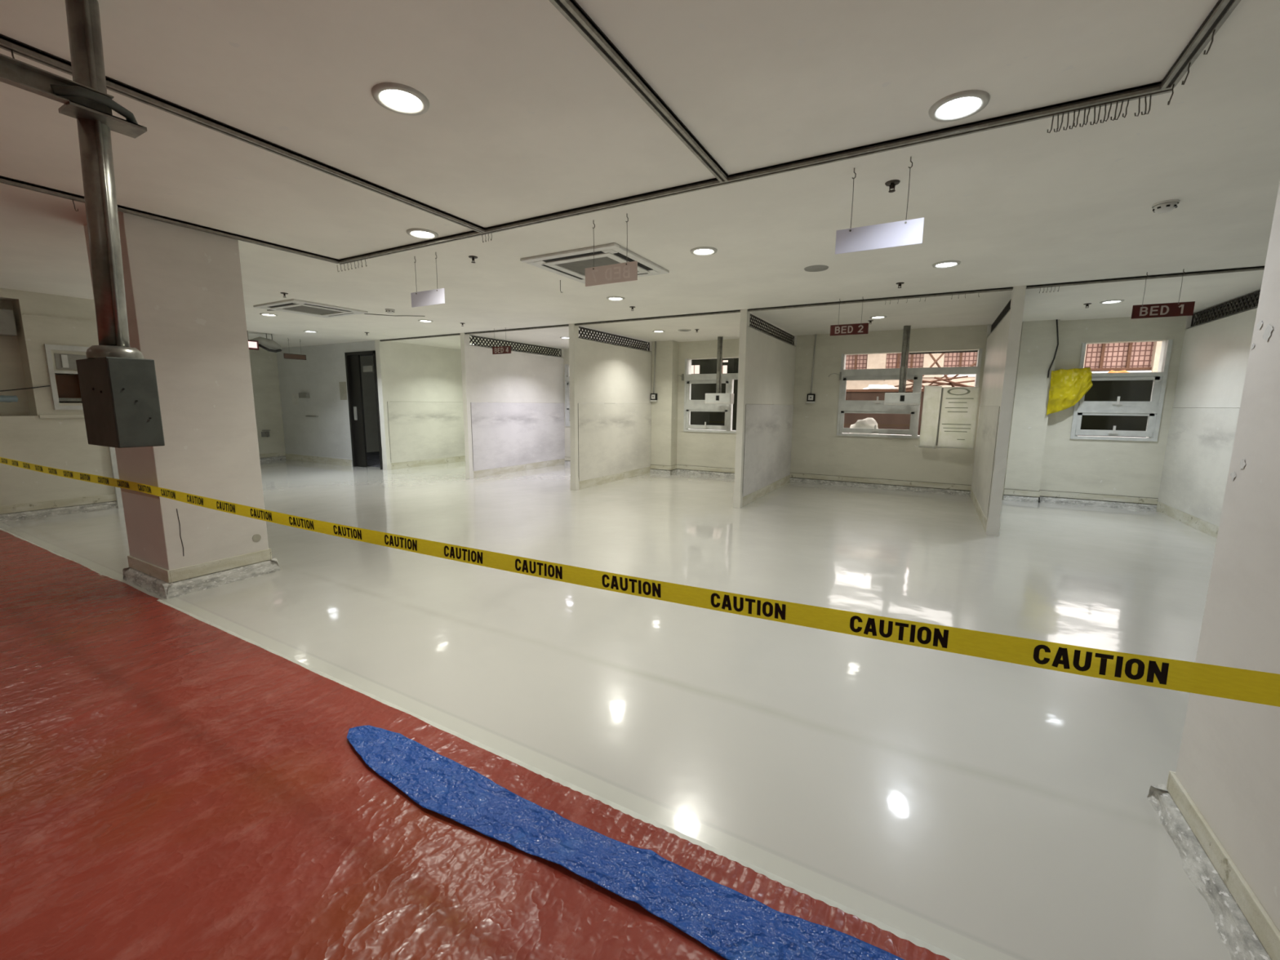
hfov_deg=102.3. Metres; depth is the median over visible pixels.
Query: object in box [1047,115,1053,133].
curtain hook
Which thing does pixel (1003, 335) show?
wall
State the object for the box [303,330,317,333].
recessed light
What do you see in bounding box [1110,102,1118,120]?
curtain hook
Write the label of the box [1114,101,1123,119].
curtain hook
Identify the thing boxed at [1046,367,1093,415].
plastic bag
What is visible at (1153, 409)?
window
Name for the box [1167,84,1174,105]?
curtain hook
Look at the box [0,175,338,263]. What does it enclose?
track
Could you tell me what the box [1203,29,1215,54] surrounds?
curtain hook
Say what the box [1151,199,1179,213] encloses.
smoke detector
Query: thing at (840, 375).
wall bracket
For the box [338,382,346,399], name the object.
notice sheet
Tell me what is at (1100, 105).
curtain hook
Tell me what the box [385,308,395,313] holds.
smoke detector
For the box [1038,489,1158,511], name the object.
baseboard
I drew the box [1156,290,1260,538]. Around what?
wall
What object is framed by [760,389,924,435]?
wall
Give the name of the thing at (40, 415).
trim
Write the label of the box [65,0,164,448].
metal pole
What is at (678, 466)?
baseboard
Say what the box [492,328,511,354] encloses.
hanging sign
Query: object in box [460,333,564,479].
wall
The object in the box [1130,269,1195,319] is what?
hanging sign
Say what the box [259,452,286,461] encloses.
baseboard
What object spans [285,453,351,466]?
baseboard
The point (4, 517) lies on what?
baseboard
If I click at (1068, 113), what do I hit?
curtain hook
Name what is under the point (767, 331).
air vent
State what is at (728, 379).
window
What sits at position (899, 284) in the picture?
sprinkler head
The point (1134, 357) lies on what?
building
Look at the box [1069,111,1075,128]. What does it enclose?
curtain hook
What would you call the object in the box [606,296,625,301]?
recessed light
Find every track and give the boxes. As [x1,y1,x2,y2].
[0,33,484,232]
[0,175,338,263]
[337,81,1174,264]
[379,333,460,341]
[464,324,568,334]
[548,0,728,182]
[574,310,740,325]
[747,287,1013,311]
[1026,266,1264,288]
[1160,0,1240,89]
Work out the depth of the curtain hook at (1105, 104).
2.05 m
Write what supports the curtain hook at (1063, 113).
hanging from the track at (1153, 89)
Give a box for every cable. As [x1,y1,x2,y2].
[0,385,50,391]
[1047,319,1058,377]
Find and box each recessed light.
[259,312,277,316]
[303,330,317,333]
[371,82,429,115]
[406,228,438,239]
[417,319,433,322]
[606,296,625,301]
[652,329,665,332]
[678,328,690,331]
[689,246,717,255]
[869,315,886,319]
[928,89,990,121]
[932,260,960,267]
[1099,299,1124,303]
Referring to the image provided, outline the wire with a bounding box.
[364,313,425,316]
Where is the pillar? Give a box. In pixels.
[84,211,279,599]
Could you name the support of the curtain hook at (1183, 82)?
hanging from the track at (1223, 9)
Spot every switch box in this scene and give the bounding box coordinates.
[649,341,657,401]
[806,333,816,403]
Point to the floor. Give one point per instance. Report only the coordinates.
(970, 807)
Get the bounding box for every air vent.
[469,334,560,356]
[578,326,649,351]
[749,313,794,345]
[991,298,1011,332]
[1191,290,1260,326]
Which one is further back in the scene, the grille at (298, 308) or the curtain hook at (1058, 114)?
the grille at (298, 308)
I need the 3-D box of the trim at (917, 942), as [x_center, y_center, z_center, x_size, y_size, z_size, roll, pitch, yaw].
[-2.932,0.877,3.361,9.880,0.004,0.023,5,10,29]
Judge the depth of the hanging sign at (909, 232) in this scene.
2.65 m
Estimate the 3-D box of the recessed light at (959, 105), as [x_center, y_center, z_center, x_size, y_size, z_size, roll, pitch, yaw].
[1.302,-1.523,2.109,0.216,0.014,0.216,5,10,29]
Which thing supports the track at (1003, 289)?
attached to the ceiling
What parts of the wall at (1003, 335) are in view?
panel, panel, frame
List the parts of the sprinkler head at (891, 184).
frame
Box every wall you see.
[0,288,115,513]
[248,346,378,457]
[276,340,375,466]
[374,339,465,470]
[435,311,1239,499]
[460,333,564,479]
[568,323,652,490]
[733,309,797,508]
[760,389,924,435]
[969,285,1026,536]
[1078,380,1153,437]
[1146,182,1279,959]
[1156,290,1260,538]
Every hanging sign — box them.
[283,338,306,359]
[410,252,444,307]
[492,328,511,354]
[585,213,637,286]
[830,298,868,335]
[835,156,924,254]
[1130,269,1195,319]
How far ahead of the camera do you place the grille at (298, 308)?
6.87 m
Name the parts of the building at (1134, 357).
post, post, rail, post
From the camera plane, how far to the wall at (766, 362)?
7.60 m
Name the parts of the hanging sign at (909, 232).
panel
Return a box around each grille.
[284,305,339,314]
[557,256,620,275]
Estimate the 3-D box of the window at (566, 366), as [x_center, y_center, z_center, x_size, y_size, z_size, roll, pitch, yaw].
[-1.051,-1.864,11.401,1.380,1.380,0.270,5,10,29]
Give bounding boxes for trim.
[0,528,964,959]
[22,313,96,417]
[108,446,123,507]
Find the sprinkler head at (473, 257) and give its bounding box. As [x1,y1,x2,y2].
[468,255,477,262]
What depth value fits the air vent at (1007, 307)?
6.57 m
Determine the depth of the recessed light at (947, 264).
4.44 m
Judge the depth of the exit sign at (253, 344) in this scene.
9.10 m
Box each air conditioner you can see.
[253,298,368,318]
[520,242,669,284]
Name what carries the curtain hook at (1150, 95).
hanging from the track at (1153, 89)
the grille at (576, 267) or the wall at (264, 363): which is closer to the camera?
the grille at (576, 267)
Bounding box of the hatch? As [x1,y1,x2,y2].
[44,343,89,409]
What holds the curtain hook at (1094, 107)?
hanging from the track at (1153, 89)
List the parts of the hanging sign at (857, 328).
panel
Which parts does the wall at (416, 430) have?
post, panel, panel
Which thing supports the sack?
on the trim
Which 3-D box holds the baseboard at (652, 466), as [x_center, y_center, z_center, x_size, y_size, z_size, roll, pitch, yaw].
[0.407,-0.213,10.395,0.449,0.170,0.038,5,10,29]
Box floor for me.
[0,451,1231,959]
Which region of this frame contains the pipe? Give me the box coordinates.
[0,395,17,402]
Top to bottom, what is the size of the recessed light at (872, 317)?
0.014 m
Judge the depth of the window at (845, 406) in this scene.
8.51 m
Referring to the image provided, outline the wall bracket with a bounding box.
[828,372,841,379]
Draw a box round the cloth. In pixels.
[1107,370,1128,373]
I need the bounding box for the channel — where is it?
[0,53,146,138]
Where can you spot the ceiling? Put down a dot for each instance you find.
(525, 118)
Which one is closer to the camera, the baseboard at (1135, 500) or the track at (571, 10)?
the track at (571, 10)
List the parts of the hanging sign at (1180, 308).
panel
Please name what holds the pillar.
on the floor
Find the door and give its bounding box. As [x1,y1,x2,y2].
[344,350,382,469]
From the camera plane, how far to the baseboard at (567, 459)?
11.85 m
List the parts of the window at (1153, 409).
sash, sash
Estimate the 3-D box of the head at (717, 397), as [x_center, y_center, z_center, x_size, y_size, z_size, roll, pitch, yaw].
[1.463,-1.997,9.416,0.500,1.200,0.190,5,10,29]
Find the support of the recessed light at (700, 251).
in the ceiling
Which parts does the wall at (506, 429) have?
post, frame, panel, panel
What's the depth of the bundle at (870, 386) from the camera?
10.81 m
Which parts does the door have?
handle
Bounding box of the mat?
[346,724,904,959]
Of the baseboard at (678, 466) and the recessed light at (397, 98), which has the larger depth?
the baseboard at (678, 466)
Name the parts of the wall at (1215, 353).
panel, panel, frame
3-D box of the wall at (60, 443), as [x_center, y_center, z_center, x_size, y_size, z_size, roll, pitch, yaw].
[-9.983,-0.769,5.245,4.400,2.600,5.500,5,10,29]
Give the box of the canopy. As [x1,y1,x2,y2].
[909,350,977,354]
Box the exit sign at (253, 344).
[247,331,258,350]
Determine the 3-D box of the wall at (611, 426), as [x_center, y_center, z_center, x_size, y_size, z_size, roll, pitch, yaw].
[-0.376,-1.297,9.371,0.109,2.600,2.857,5,10,29]
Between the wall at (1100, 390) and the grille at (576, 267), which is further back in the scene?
the wall at (1100, 390)
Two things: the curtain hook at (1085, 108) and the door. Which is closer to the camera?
the curtain hook at (1085, 108)
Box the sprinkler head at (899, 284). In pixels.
[895,282,904,288]
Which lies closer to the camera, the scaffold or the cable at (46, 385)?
the cable at (46, 385)
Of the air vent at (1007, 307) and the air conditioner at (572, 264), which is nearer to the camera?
the air conditioner at (572, 264)
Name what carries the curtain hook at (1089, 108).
hanging from the track at (1153, 89)
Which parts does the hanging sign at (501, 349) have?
panel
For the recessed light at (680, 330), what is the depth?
8.48 m
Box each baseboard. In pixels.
[0,493,117,522]
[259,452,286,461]
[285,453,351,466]
[564,456,570,464]
[649,464,670,474]
[670,464,676,474]
[676,464,734,477]
[789,472,971,496]
[1003,488,1039,502]
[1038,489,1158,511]
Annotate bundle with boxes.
[249,333,282,352]
[862,384,897,389]
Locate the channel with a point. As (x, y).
(79, 100)
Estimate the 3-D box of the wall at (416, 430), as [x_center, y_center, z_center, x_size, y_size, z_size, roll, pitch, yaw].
[-4.548,-1.671,11.675,0.155,2.600,2.859,5,10,29]
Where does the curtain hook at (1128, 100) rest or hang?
hanging from the track at (1153, 89)
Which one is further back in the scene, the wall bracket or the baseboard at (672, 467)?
the baseboard at (672, 467)
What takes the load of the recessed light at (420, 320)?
in the ceiling
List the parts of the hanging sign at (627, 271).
panel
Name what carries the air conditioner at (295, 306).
attached to the ceiling
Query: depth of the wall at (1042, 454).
8.09 m
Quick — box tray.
[58,397,81,401]
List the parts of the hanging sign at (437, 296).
panel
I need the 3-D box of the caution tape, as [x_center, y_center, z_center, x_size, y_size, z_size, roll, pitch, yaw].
[-2.939,0.057,3.267,9.928,0.186,0.100,5,10,29]
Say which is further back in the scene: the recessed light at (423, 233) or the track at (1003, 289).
the track at (1003, 289)
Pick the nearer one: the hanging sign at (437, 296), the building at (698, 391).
the hanging sign at (437, 296)
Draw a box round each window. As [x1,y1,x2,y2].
[564,364,569,426]
[683,358,774,433]
[836,348,982,438]
[1070,339,1173,441]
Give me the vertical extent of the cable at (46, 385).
0.132 m
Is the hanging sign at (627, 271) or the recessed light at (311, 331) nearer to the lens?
the hanging sign at (627, 271)
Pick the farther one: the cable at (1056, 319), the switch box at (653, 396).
the switch box at (653, 396)
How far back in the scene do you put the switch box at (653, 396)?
10.21 m
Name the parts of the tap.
plate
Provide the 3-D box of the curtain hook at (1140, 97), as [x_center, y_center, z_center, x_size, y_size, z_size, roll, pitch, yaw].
[1.934,-1.448,2.004,0.016,0.067,0.009,4,9,23]
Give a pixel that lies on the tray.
(60, 399)
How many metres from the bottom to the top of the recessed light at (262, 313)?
0.014 m
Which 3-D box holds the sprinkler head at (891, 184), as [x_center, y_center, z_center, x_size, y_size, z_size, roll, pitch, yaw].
[1.389,-1.613,2.841,0.076,0.046,0.076,5,10,29]
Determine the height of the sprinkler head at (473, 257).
0.046 m
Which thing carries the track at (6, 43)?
attached to the ceiling
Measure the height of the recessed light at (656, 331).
0.014 m
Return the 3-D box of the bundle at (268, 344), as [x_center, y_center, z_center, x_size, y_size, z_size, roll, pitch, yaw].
[-6.812,-2.504,9.425,0.212,0.332,0.507,5,10,29]
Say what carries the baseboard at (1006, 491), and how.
attached to the wall at (1042, 454)
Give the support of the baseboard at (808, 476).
attached to the wall at (1042, 454)
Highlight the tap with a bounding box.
[261,429,270,436]
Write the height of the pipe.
0.083 m
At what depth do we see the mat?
1.55 m
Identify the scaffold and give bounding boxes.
[884,353,977,389]
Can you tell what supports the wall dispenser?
attached to the wall at (327, 434)
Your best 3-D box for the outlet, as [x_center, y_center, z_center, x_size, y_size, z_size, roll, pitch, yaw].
[4.045,-1.260,7.955,0.060,0.090,0.006,5,10,29]
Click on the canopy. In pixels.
(969, 351)
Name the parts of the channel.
plate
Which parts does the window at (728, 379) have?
sash, sash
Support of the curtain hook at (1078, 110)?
hanging from the track at (1153, 89)
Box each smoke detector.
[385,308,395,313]
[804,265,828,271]
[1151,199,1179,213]
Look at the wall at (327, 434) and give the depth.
11.52 m
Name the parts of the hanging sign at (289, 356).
panel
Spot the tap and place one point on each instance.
(263, 433)
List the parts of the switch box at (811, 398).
plate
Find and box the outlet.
[899,395,904,401]
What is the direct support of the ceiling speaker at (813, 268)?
attached to the ceiling
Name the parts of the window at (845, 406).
sash, sash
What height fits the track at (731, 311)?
0.028 m
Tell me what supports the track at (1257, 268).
attached to the ceiling
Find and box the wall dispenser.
[298,392,310,398]
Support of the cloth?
on the wall at (1100, 390)
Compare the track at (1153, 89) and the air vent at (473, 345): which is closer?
the track at (1153, 89)
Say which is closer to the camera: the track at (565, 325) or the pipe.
the pipe
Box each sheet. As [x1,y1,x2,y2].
[0,529,950,959]
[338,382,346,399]
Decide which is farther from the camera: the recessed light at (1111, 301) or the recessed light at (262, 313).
the recessed light at (262, 313)
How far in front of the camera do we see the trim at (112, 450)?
6.61 m
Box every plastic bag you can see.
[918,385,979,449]
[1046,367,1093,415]
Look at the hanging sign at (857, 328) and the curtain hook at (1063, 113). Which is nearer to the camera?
the curtain hook at (1063, 113)
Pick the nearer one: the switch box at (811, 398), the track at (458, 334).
the switch box at (811, 398)
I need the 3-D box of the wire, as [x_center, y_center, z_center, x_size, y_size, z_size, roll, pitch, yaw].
[-3.459,-2.327,7.300,0.794,0.011,0.075,-1,9,-11]
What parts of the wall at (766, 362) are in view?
post, panel, panel, frame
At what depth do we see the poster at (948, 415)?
7.96 m
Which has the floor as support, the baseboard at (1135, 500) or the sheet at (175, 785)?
the sheet at (175, 785)
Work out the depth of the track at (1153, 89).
2.51 m
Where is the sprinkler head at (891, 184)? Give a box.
[884,179,900,192]
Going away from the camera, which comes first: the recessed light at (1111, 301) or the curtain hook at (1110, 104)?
the curtain hook at (1110, 104)
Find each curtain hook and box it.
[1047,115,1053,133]
[1053,114,1058,132]
[1056,113,1063,131]
[1062,112,1069,129]
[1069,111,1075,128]
[1073,110,1079,127]
[1079,108,1085,127]
[1083,107,1090,124]
[1089,106,1095,124]
[1093,105,1101,124]
[1100,104,1106,123]
[1103,103,1111,121]
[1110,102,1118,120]
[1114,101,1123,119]
[1122,99,1128,118]
[1134,97,1140,116]
[1141,96,1146,115]
[1145,95,1151,114]
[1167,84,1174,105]
[1181,62,1191,84]
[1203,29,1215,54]
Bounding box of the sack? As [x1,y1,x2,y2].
[849,417,878,434]
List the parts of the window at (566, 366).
sash, sash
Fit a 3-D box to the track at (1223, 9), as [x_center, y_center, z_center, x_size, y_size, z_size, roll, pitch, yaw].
[0.608,-1.139,-0.494,0.048,0.028,5.620,5,10,29]
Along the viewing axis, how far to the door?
10.85 m
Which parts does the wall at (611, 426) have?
post, panel, frame, panel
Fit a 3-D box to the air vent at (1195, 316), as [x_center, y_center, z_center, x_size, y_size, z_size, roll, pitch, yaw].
[6.448,-1.880,5.474,0.012,0.173,2.702,5,10,29]
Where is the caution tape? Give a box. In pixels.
[0,457,1279,706]
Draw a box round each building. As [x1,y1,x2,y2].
[690,357,738,430]
[844,341,1161,389]
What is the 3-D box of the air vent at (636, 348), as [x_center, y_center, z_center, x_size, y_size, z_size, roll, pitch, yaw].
[-0.410,-2.472,9.119,0.012,0.173,2.447,5,10,29]
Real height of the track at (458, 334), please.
0.028 m
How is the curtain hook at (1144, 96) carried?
hanging from the track at (1153, 89)
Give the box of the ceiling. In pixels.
[0,0,1279,356]
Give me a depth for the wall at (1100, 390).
8.39 m
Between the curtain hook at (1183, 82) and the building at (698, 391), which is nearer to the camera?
the curtain hook at (1183, 82)

